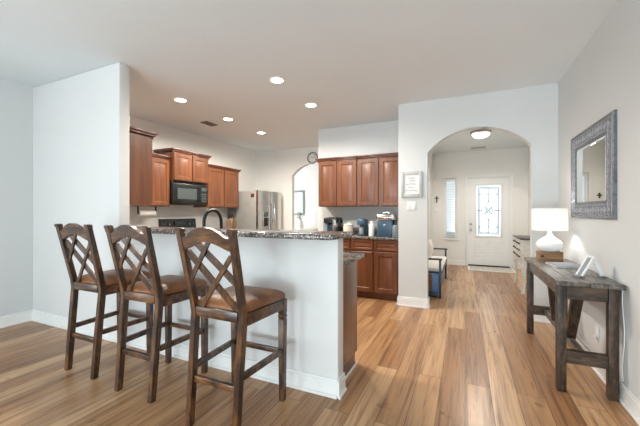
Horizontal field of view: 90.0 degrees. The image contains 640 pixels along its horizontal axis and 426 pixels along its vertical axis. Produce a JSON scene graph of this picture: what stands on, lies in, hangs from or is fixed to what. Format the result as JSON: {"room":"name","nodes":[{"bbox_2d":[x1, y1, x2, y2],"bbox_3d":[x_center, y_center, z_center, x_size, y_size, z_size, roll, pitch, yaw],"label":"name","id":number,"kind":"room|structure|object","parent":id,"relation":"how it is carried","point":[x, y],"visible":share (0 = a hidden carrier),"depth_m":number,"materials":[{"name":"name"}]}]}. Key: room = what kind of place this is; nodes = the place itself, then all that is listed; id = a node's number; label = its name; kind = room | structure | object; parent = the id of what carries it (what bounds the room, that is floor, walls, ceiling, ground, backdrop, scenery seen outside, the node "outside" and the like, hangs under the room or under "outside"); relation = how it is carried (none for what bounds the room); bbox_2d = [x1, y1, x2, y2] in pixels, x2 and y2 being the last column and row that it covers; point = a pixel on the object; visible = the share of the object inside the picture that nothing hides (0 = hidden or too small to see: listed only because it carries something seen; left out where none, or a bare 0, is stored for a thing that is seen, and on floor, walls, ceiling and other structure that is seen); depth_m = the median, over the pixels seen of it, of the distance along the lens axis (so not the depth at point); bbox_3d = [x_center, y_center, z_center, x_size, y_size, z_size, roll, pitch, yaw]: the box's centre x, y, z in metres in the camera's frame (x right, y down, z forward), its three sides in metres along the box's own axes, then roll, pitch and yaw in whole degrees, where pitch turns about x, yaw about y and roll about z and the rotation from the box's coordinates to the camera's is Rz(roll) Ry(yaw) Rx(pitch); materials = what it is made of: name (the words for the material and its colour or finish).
{"room":"open-plan kitchen","nodes":[
{"label":"open-plan kitchen","id":0,"kind":"room"},
{"bbox_2d":[0,78,255,316],"bbox_3d":[-3.628,-0.110,3.428,0.160,2.740,9.650,0,0,24],"label":"wall","id":1,"kind":"structure","parent":0,"point":[16,99],"depth_m":3.71,"materials":[{"name":"beige paint"}]},
{"bbox_2d":[0,309,32,328],"bbox_3d":[-4.453,1.198,1.381,0.028,0.125,5.240,0,0,24],"label":"baseboard","id":2,"kind":"structure","parent":1,"relation":"attached to","point":[25,316],"depth_m":3.61,"materials":[{"name":"white paint"}]},
{"bbox_2d":[150,153,170,206],"bbox_3d":[-2.688,-0.503,4.852,0.375,0.797,0.720,0,0,24],"label":"upper cabinet","id":3,"kind":"object","parent":1,"relation":"attached to","point":[160,163],"visible":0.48,"depth_m":4.96,"materials":[{"name":"brown wood"}]},
{"bbox_2d":[153,147,211,183],"bbox_3d":[-2.346,-0.778,5.511,0.455,0.507,0.850,0,0,24],"label":"upper cabinet","id":4,"kind":"object","parent":1,"relation":"attached to","point":[185,166],"visible":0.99,"depth_m":5.33,"materials":[{"name":"brown wood"}]},
{"bbox_2d":[170,180,206,205],"bbox_3d":[-2.349,-0.328,5.512,0.449,0.386,0.752,0,0,24],"label":"microwave","id":5,"kind":"object","parent":4,"relation":"attached to","point":[181,193],"visible":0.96,"depth_m":5.38,"materials":[{"name":"black plastic"}]},
{"bbox_2d":[193,164,240,207],"bbox_3d":[-2.011,-0.503,6.348,0.375,0.797,0.945,0,0,24],"label":"upper cabinet","id":6,"kind":"object","parent":1,"relation":"attached to","point":[223,182],"visible":0.66,"depth_m":6.21,"materials":[{"name":"brown wood"}]},
{"bbox_2d":[33,62,342,379],"bbox_3d":[-1.681,-0.110,3.062,4.010,2.740,0.110,0,0,24],"label":"wall","id":7,"kind":"structure","parent":0,"point":[81,121],"depth_m":3.18,"materials":[{"name":"paint"}]},
{"bbox_2d":[129,126,157,205],"bbox_3d":[-2.254,-0.483,3.573,0.845,0.807,0.345,0,0,24],"label":"upper cabinet","id":8,"kind":"object","parent":7,"relation":"attached to","point":[140,140],"visible":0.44,"depth_m":3.41,"materials":[{"name":"brown wood"}]},
{"bbox_2d":[137,206,156,215],"bbox_3d":[-2.639,-0.030,4.885,0.080,0.147,0.312,0,0,24],"label":"paper towel holder","id":9,"kind":"object","parent":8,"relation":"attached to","point":[139,213],"visible":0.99,"depth_m":4.85,"materials":[{"name":"white paper"}]},
{"bbox_2d":[31,310,346,399],"bbox_3d":[-1.601,1.198,3.010,3.878,0.125,0.138,0,0,24],"label":"baseboard","id":10,"kind":"structure","parent":7,"relation":"attached to","point":[296,379],"depth_m":2.48,"materials":[{"name":"white paint"}]},
{"bbox_2d":[105,226,351,239],"bbox_3d":[-0.886,0.157,2.679,2.295,0.038,0.380,0,0,24],"label":"countertop","id":11,"kind":"structure","parent":7,"relation":"on","point":[256,233],"depth_m":2.28,"materials":[{"name":"stone"}]},
{"bbox_2d":[256,146,317,229],"bbox_3d":[-0.228,-0.110,7.250,3.200,2.740,0.120,0,0,24],"label":"wall","id":12,"kind":"structure","parent":0,"point":[276,170],"depth_m":7.47,"materials":[{"name":"beige paint"}]},
{"bbox_2d":[307,152,317,163],"bbox_3d":[-0.167,-1.230,7.143,0.254,0.254,0.022,0,0,24],"label":"wall clock","id":13,"kind":"object","parent":12,"relation":"attached to","point":[312,156],"visible":0.92,"depth_m":7.14,"materials":[{"name":"black plastic"}]},
{"bbox_2d":[295,166,317,230],"bbox_3d":[0.802,-0.110,9.803,4.970,2.740,0.120,0,0,24],"label":"wall","id":14,"kind":"structure","parent":0,"point":[306,179],"depth_m":10.25,"materials":[{"name":"paint"}]},
{"bbox_2d":[295,190,303,214],"bbox_3d":[-0.846,-0.330,10.465,0.740,0.800,0.030,0,0,24],"label":"picture frame","id":15,"kind":"object","parent":14,"relation":"attached to","point":[299,195],"visible":0.47,"depth_m":10.39,"materials":[{"name":"white"}]},
{"bbox_2d":[295,192,301,212],"bbox_3d":[-0.842,-0.330,10.473,0.620,0.680,0.012,0,0,24],"label":"print","id":16,"kind":"object","parent":15,"relation":"attached to","point":[298,195],"depth_m":10.40},
{"bbox_2d":[0,0,616,166],"bbox_3d":[-0.745,-1.540,3.686,7.400,0.120,12.900,0,0,24],"label":"ceiling","id":17,"kind":"structure","parent":0,"point":[357,60],"depth_m":2.92,"materials":[{"name":"paint"}]},
{"bbox_2d":[173,97,187,102],"bbox_3d":[-1.825,-1.476,4.186,0.184,0.009,0.184,0,0,24],"label":"recessed light","id":18,"kind":"object","parent":17,"relation":"in","point":[177,99],"visible":1,"depth_m":4.18,"materials":[{"name":"white plastic"}]},
{"bbox_2d":[200,121,217,125],"bbox_3d":[-1.831,-1.474,5.287,0.140,0.012,0.250,0,0,24],"label":"ceiling vent","id":19,"kind":"object","parent":17,"relation":"in","point":[203,122],"visible":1,"depth_m":5.27,"materials":[{"name":"metal"}]},
{"bbox_2d":[222,117,233,120],"bbox_3d":[-1.450,-1.476,5.038,0.184,0.009,0.184,0,0,24],"label":"recessed light","id":20,"kind":"object","parent":17,"relation":"in","point":[223,118],"visible":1,"depth_m":5.04,"materials":[{"name":"white plastic"}]},
{"bbox_2d":[269,77,284,83],"bbox_3d":[-0.479,-1.476,3.561,0.184,0.009,0.184,0,0,24],"label":"recessed light","id":21,"kind":"object","parent":17,"relation":"in","point":[277,80],"visible":1,"depth_m":3.56,"materials":[{"name":"white plastic"}]},
{"bbox_2d":[304,103,317,107],"bbox_3d":[-0.123,-1.476,4.385,0.184,0.009,0.184,0,0,24],"label":"recessed light","id":22,"kind":"object","parent":17,"relation":"in","point":[310,105],"visible":1,"depth_m":4.39,"materials":[{"name":"white plastic"}]},
{"bbox_2d":[470,129,491,138],"bbox_3d":[2.921,-1.412,5.812,0.356,0.136,0.356,0,0,24],"label":"ceiling light","id":23,"kind":"object","parent":17,"relation":"attached to","point":[481,133],"visible":1,"depth_m":5.71,"materials":[{"name":"white glass"}]},
{"bbox_2d":[0,264,638,425],"bbox_3d":[-0.704,1.310,3.777,7.400,0.100,12.700,0,0,24],"label":"floor","id":24,"kind":"structure","parent":0,"point":[470,358],"depth_m":2.41,"materials":[{"name":"brown wood"}]},
{"bbox_2d":[54,223,152,379],"bbox_3d":[-1.794,0.669,2.692,0.448,1.182,0.556,0,0,24],"label":"bar stool","id":25,"kind":"object","parent":24,"relation":"on","point":[104,283],"visible":0.77,"depth_m":2.54,"materials":[{"name":"brown wood"}]},
{"bbox_2d":[104,225,208,403],"bbox_3d":[-1.198,0.669,2.389,0.448,1.182,0.556,0,0,24],"label":"bar stool","id":26,"kind":"object","parent":24,"relation":"on","point":[166,290],"visible":0.94,"depth_m":2.25,"materials":[{"name":"brown wood"}]},
{"bbox_2d":[159,218,195,227],"bbox_3d":[-2.234,0.665,5.528,0.645,1.130,0.756,0,0,24],"label":"range","id":27,"kind":"object","parent":24,"relation":"on","point":[187,222],"visible":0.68,"depth_m":5.62,"materials":[{"name":"black plastic"}]},
{"bbox_2d":[174,227,286,425],"bbox_3d":[-0.537,0.669,2.012,0.448,1.182,0.556,0,0,24],"label":"bar stool","id":28,"kind":"object","parent":24,"relation":"on","point":[241,305],"visible":1,"depth_m":1.88,"materials":[{"name":"brown wood"}]},
{"bbox_2d":[227,190,280,229],"bbox_3d":[-1.393,0.381,7.082,0.893,1.718,0.908,0,0,24],"label":"refrigerator","id":29,"kind":"object","parent":24,"relation":"on","point":[257,209],"visible":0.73,"depth_m":6.69,"materials":[{"name":"silver metal"}]},
{"bbox_2d":[295,228,317,230],"bbox_3d":[-0.736,0.870,9.885,1.400,0.780,0.440,0,0,24],"label":"side table","id":30,"kind":"object","parent":24,"relation":"on","point":[306,229],"visible":0.28,"depth_m":9.54,"materials":[{"name":"white paint"}]},
{"bbox_2d":[295,212,304,228],"bbox_3d":[-0.607,0.195,9.806,0.367,0.568,0.476,0,0,24],"label":"vase","id":31,"kind":"object","parent":30,"relation":"on","point":[300,224],"visible":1,"depth_m":9.73,"materials":[{"name":"white ceramic"}]},
{"bbox_2d":[343,238,350,251],"bbox_3d":[0.278,0.821,5.197,0.666,0.878,0.620,0,0,24],"label":"base cabinet","id":32,"kind":"object","parent":24,"relation":"on","point":[346,241],"visible":0.1,"depth_m":4.81,"materials":[{"name":"brown wood"}]},
{"bbox_2d":[346,228,397,239],"bbox_3d":[0.595,0.313,5.046,1.418,0.136,0.633,0,0,24],"label":"countertop","id":33,"kind":"structure","parent":32,"relation":"on","point":[355,230],"depth_m":4.70,"materials":[{"name":"stone"}]},
{"bbox_2d":[323,217,342,230],"bbox_3d":[0.205,0.206,5.263,0.268,0.277,0.284,0,0,24],"label":"coffee maker","id":34,"kind":"object","parent":33,"relation":"on","point":[329,223],"visible":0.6,"depth_m":5.17,"materials":[{"name":"black plastic"}]},
{"bbox_2d":[343,222,352,234],"bbox_3d":[0.441,0.243,4.982,0.156,0.202,0.156,0,0,24],"label":"canister","id":35,"kind":"object","parent":33,"relation":"on","point":[348,227],"visible":0.83,"depth_m":4.92,"materials":[{"name":"beige ceramic"}]},
{"bbox_2d":[357,219,367,235],"bbox_3d":[0.657,0.215,4.928,0.132,0.258,0.240,0,0,24],"label":"pod coffee maker","id":36,"kind":"object","parent":33,"relation":"on","point":[363,229],"visible":0.99,"depth_m":4.85,"materials":[{"name":"blue plastic"}]},
{"bbox_2d":[359,227,363,233],"bbox_3d":[0.635,0.268,4.878,0.076,0.102,0.075,0,0,24],"label":"cup","id":37,"kind":"object","parent":36,"relation":"on","point":[361,229],"depth_m":4.85,"materials":[{"name":"silver metal"}]},
{"bbox_2d":[369,221,374,235],"bbox_3d":[0.771,0.231,4.767,0.088,0.228,0.088,0,0,24],"label":"bottle","id":38,"kind":"object","parent":33,"relation":"on","point":[371,225],"visible":0.86,"depth_m":4.73,"materials":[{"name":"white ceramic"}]},
{"bbox_2d":[376,212,396,236],"bbox_3d":[1.004,0.164,4.771,0.266,0.361,0.350,0,0,24],"label":"ice maker","id":39,"kind":"object","parent":33,"relation":"on","point":[385,220],"visible":0.87,"depth_m":4.63,"materials":[{"name":"blue plastic"}]},
{"bbox_2d":[392,225,397,237],"bbox_3d":[1.078,0.260,4.523,0.110,0.170,0.110,0,0,24],"label":"tumbler","id":40,"kind":"object","parent":33,"relation":"on","point":[394,227],"visible":0.77,"depth_m":4.48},
{"bbox_2d":[343,261,357,379],"bbox_3d":[-0.774,0.821,2.954,2.212,0.878,0.438,0,0,24],"label":"base cabinet","id":41,"kind":"object","parent":24,"relation":"on","point":[349,270],"visible":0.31,"depth_m":2.52,"materials":[{"name":"brown wood"}]},
{"bbox_2d":[343,252,363,265],"bbox_3d":[-0.757,0.363,2.987,2.275,0.036,0.513,0,0,24],"label":"countertop","id":42,"kind":"structure","parent":41,"relation":"on","point":[348,257],"depth_m":2.54,"materials":[{"name":"stone"}]},
{"bbox_2d":[202,209,222,227],"bbox_3d":[-1.025,0.150,3.108,0.122,0.388,0.278,0,0,24],"label":"faucet","id":43,"kind":"object","parent":42,"relation":"on","point":[207,212],"visible":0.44,"depth_m":3.09,"materials":[{"name":"black metal"}]},
{"bbox_2d":[351,239,397,300],"bbox_3d":[0.901,0.821,4.914,0.700,0.878,0.620,0,0,24],"label":"base cabinet","id":44,"kind":"object","parent":24,"relation":"on","point":[377,271],"visible":0.87,"depth_m":4.62,"materials":[{"name":"brown wood"}]},
{"bbox_2d":[428,248,446,297],"bbox_3d":[1.927,0.968,5.495,0.416,0.585,1.560,0,0,24],"label":"bench","id":45,"kind":"object","parent":24,"relation":"on","point":[437,265],"visible":0.54,"depth_m":4.79,"materials":[{"name":"blue paint"}]},
{"bbox_2d":[428,239,432,257],"bbox_3d":[1.989,0.653,5.796,0.110,0.336,0.420,0,0,24],"label":"throw pillow","id":46,"kind":"object","parent":45,"relation":"on","point":[430,244],"visible":0.74,"depth_m":5.62,"materials":[{"name":"white fabric"}]},
{"bbox_2d":[428,256,446,271],"bbox_3d":[1.939,0.852,5.489,0.368,0.054,1.440,0,0,24],"label":"seat cushion","id":47,"kind":"object","parent":45,"relation":"on","point":[433,265],"depth_m":5.23,"materials":[{"name":"white fabric"}]},
{"bbox_2d":[468,266,514,272],"bbox_3d":[3.800,1.254,7.127,0.920,0.012,0.620,0,0,24],"label":"door mat","id":48,"kind":"object","parent":24,"relation":"on","point":[472,268],"visible":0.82,"depth_m":7.08,"materials":[{"name":"white fabric"}]},
{"bbox_2d":[513,235,529,293],"bbox_3d":[3.514,0.830,5.291,0.496,0.860,0.910,0,0,24],"label":"base cabinet","id":49,"kind":"object","parent":24,"relation":"on","point":[521,245],"visible":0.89,"depth_m":5.02,"materials":[{"name":"white paint"}]},
{"bbox_2d":[524,257,625,401],"bbox_3d":[2.090,0.865,2.758,0.372,0.790,1.340,0,0,24],"label":"console table","id":50,"kind":"object","parent":24,"relation":"on","point":[562,286],"visible":0.88,"depth_m":2.25,"materials":[{"name":"brown wood"}]},
{"bbox_2d":[536,250,562,261],"bbox_3d":[2.256,0.423,3.149,0.202,0.093,0.133,0,0,24],"label":"box","id":51,"kind":"object","parent":50,"relation":"on","point":[540,255],"visible":0.98,"depth_m":3.10,"materials":[{"name":"brown wood"}]},
{"bbox_2d":[531,208,567,251],"bbox_3d":[2.256,0.166,3.150,0.300,0.420,0.300,0,0,24],"label":"table lamp","id":52,"kind":"object","parent":51,"relation":"on","point":[542,219],"visible":1,"depth_m":3.05,"materials":[{"name":"white ceramic"}]},
{"bbox_2d":[546,262,579,268],"bbox_3d":[2.161,0.462,2.830,0.206,0.015,0.276,0,0,18],"label":"notebook","id":53,"kind":"object","parent":50,"relation":"on","point":[555,264],"visible":0.81,"depth_m":2.77,"materials":[{"name":"white paper"}]},
{"bbox_2d":[572,255,606,277],"bbox_3d":[1.977,0.392,2.341,0.201,0.155,0.073,0,0,4],"label":"tablet stand","id":54,"kind":"object","parent":50,"relation":"on","point":[588,260],"visible":1,"depth_m":2.33,"materials":[{"name":"white metal"}]},
{"bbox_3d":[-1.901,0.821,6.293,0.620,0.878,0.900,0,0,24],"label":"base cabinet","id":55,"kind":"object","parent":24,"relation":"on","visible":0},
{"bbox_3d":[-1.892,0.363,6.289,0.639,0.036,0.905,0,0,24],"label":"countertop","id":56,"kind":"structure","parent":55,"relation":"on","visible":0},
{"bbox_2d":[226,214,232,228],"bbox_3d":[-1.801,0.181,6.492,0.180,0.329,0.120,0,0,13],"label":"knife block","id":57,"kind":"object","parent":56,"relation":"on","point":[229,220],"visible":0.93,"depth_m":6.44,"materials":[{"name":"beige wood"}]},
{"bbox_2d":[232,216,235,228],"bbox_3d":[-1.681,0.198,6.273,0.068,0.295,0.067,0,0,24],"label":"soap bottle","id":58,"kind":"object","parent":56,"relation":"on","point":[234,220],"visible":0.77,"depth_m":6.25,"materials":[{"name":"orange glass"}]},
{"bbox_2d":[318,120,397,230],"bbox_3d":[0.939,-0.110,5.948,1.540,2.740,1.290,0,0,24],"label":"wall","id":59,"kind":"structure","parent":0,"point":[380,137],"depth_m":5.39,"materials":[{"name":"beige paint"}]},
{"bbox_2d":[315,156,359,206],"bbox_3d":[0.316,-0.503,5.325,0.721,0.797,0.355,0,0,24],"label":"upper cabinet","id":60,"kind":"object","parent":59,"relation":"attached to","point":[337,176],"visible":0.87,"depth_m":5.18,"materials":[{"name":"brown wood"}]},
{"bbox_2d":[357,152,397,206],"bbox_3d":[0.964,-0.503,5.031,0.700,0.797,0.355,0,0,24],"label":"upper cabinet","id":61,"kind":"object","parent":59,"relation":"attached to","point":[377,174],"visible":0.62,"depth_m":4.91,"materials":[{"name":"brown wood"}]},
{"bbox_2d":[428,152,431,240],"bbox_3d":[1.963,-0.110,6.247,0.080,2.740,3.900,0,0,24],"label":"wall","id":62,"kind":"structure","parent":0,"point":[430,153],"depth_m":7.64,"materials":[{"name":"beige paint"}]},
{"bbox_2d":[398,83,557,306],"bbox_3d":[1.985,-0.110,4.030,1.950,2.740,0.120,0,0,24],"label":"wall","id":63,"kind":"structure","parent":0,"point":[529,114],"depth_m":4.04,"materials":[{"name":"beige paint"}]},
{"bbox_2d":[401,171,421,196],"bbox_3d":[1.226,-0.385,4.292,0.276,0.344,0.025,0,0,24],"label":"wall art","id":64,"kind":"object","parent":63,"relation":"attached to","point":[411,182],"visible":1,"depth_m":4.29,"materials":[{"name":"white paper"}]},
{"bbox_2d":[404,174,418,193],"bbox_3d":[1.229,-0.385,4.299,0.192,0.260,0.010,0,0,24],"label":"print","id":65,"kind":"object","parent":64,"relation":"attached to","point":[411,181],"depth_m":4.29,"materials":[{"name":"grey paper"}]},
{"bbox_2d":[407,202,415,209],"bbox_3d":[1.229,-0.095,4.300,0.118,0.116,0.011,0,0,24],"label":"light switch","id":66,"kind":"object","parent":63,"relation":"attached to","point":[410,205],"visible":1,"depth_m":4.30,"materials":[{"name":"white plastic"}]},
{"bbox_2d":[396,296,551,323],"bbox_3d":[1.887,1.198,4.068,1.795,0.125,0.164,0,0,24],"label":"baseboard","id":67,"kind":"structure","parent":63,"relation":"attached to","point":[401,301],"depth_m":4.25,"materials":[{"name":"white paint"}]},
{"bbox_2d":[432,147,527,263],"bbox_3d":[3.778,-0.110,7.647,2.230,2.740,0.150,0,0,24],"label":"wall","id":68,"kind":"structure","parent":0,"point":[514,161],"depth_m":7.70,"materials":[{"name":"beige paint"}]},
{"bbox_2d":[442,178,458,239],"bbox_3d":[3.207,-0.100,7.865,0.370,1.500,0.185,0,0,24],"label":"window","id":69,"kind":"structure","parent":68,"relation":"in","point":[446,237],"depth_m":7.87,"materials":[{"name":"white paint"}]},
{"bbox_2d":[446,179,454,235],"bbox_3d":[3.207,-0.134,7.865,0.190,1.402,0.035,0,0,24],"label":"blind","id":70,"kind":"object","parent":69,"relation":"attached to","point":[448,180],"depth_m":7.86,"materials":[{"name":"white plastic"}]},
{"bbox_2d":[447,259,526,268],"bbox_3d":[3.726,1.198,7.573,2.037,0.125,0.028,0,0,24],"label":"baseboard","id":71,"kind":"structure","parent":68,"relation":"attached to","point":[449,261],"depth_m":7.74,"materials":[{"name":"white paint"}]},
{"bbox_2d":[468,177,508,266],"bbox_3d":[3.952,0.211,7.511,0.860,2.073,0.115,0,0,24],"label":"door","id":72,"kind":"structure","parent":68,"relation":"in","point":[488,198],"depth_m":7.52,"materials":[{"name":"white paint"}]},
{"bbox_2d":[465,174,512,267],"bbox_3d":[3.970,0.185,7.551,1.000,2.150,0.168,0,0,24],"label":"trim","id":73,"kind":"structure","parent":68,"relation":"attached to","point":[510,176],"depth_m":7.34,"materials":[{"name":"white paint"}]},
{"bbox_2d":[468,265,509,267],"bbox_3d":[3.974,1.254,7.559,0.860,0.012,0.150,0,0,24],"label":"trim","id":74,"kind":"structure","parent":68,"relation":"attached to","point":[468,265],"depth_m":7.49,"materials":[{"name":"black plastic"}]},
{"bbox_2d":[528,146,529,235],"bbox_3d":[3.906,-0.110,5.366,0.113,2.740,3.900,0,0,24],"label":"wall","id":75,"kind":"structure","parent":0,"point":[528,146],"depth_m":7.01,"materials":[{"name":"beige paint"}]},
{"bbox_2d":[558,0,639,399],"bbox_3d":[1.203,-0.110,0.130,0.155,2.740,7.630,0,0,24],"label":"wall","id":76,"kind":"structure","parent":0,"point":[604,77],"depth_m":2.25,"materials":[{"name":"beige paint"}]},
{"bbox_2d":[571,109,616,218],"bbox_3d":[2.260,-0.338,2.679,0.024,0.766,0.986,0,0,24],"label":"wall mirror","id":77,"kind":"object","parent":76,"relation":"attached to","point":[593,150],"visible":1,"depth_m":2.56,"materials":[{"name":"silver metal"}]},
{"bbox_2d":[576,135,605,202],"bbox_3d":[2.259,-0.338,2.680,0.002,0.488,0.708,0,0,24],"label":"mirror glass","id":78,"kind":"object","parent":77,"relation":"attached to","point":[591,155],"depth_m":2.64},
{"bbox_2d":[593,325,598,341],"bbox_3d":[2.205,0.960,2.558,0.022,0.116,0.072,0,0,24],"label":"wall outlet","id":79,"kind":"object","parent":76,"relation":"attached to","point":[596,335],"visible":1,"depth_m":2.54,"materials":[{"name":"white plastic"}]},
{"bbox_2d":[576,334,639,425],"bbox_3d":[1.120,1.198,0.168,0.028,0.125,7.630,0,0,24],"label":"baseboard","id":80,"kind":"structure","parent":76,"relation":"attached to","point":[630,402],"depth_m":2.09,"materials":[{"name":"white paint"}]},
{"bbox_2d":[622,282,624,381],"bbox_3d":[2.014,0.790,2.123,0.007,0.661,0.038,0,0,24],"label":"power cord","id":81,"kind":"object","parent":76,"relation":"attached to","point":[623,282],"visible":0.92,"depth_m":2.13,"materials":[{"name":"white plastic"}]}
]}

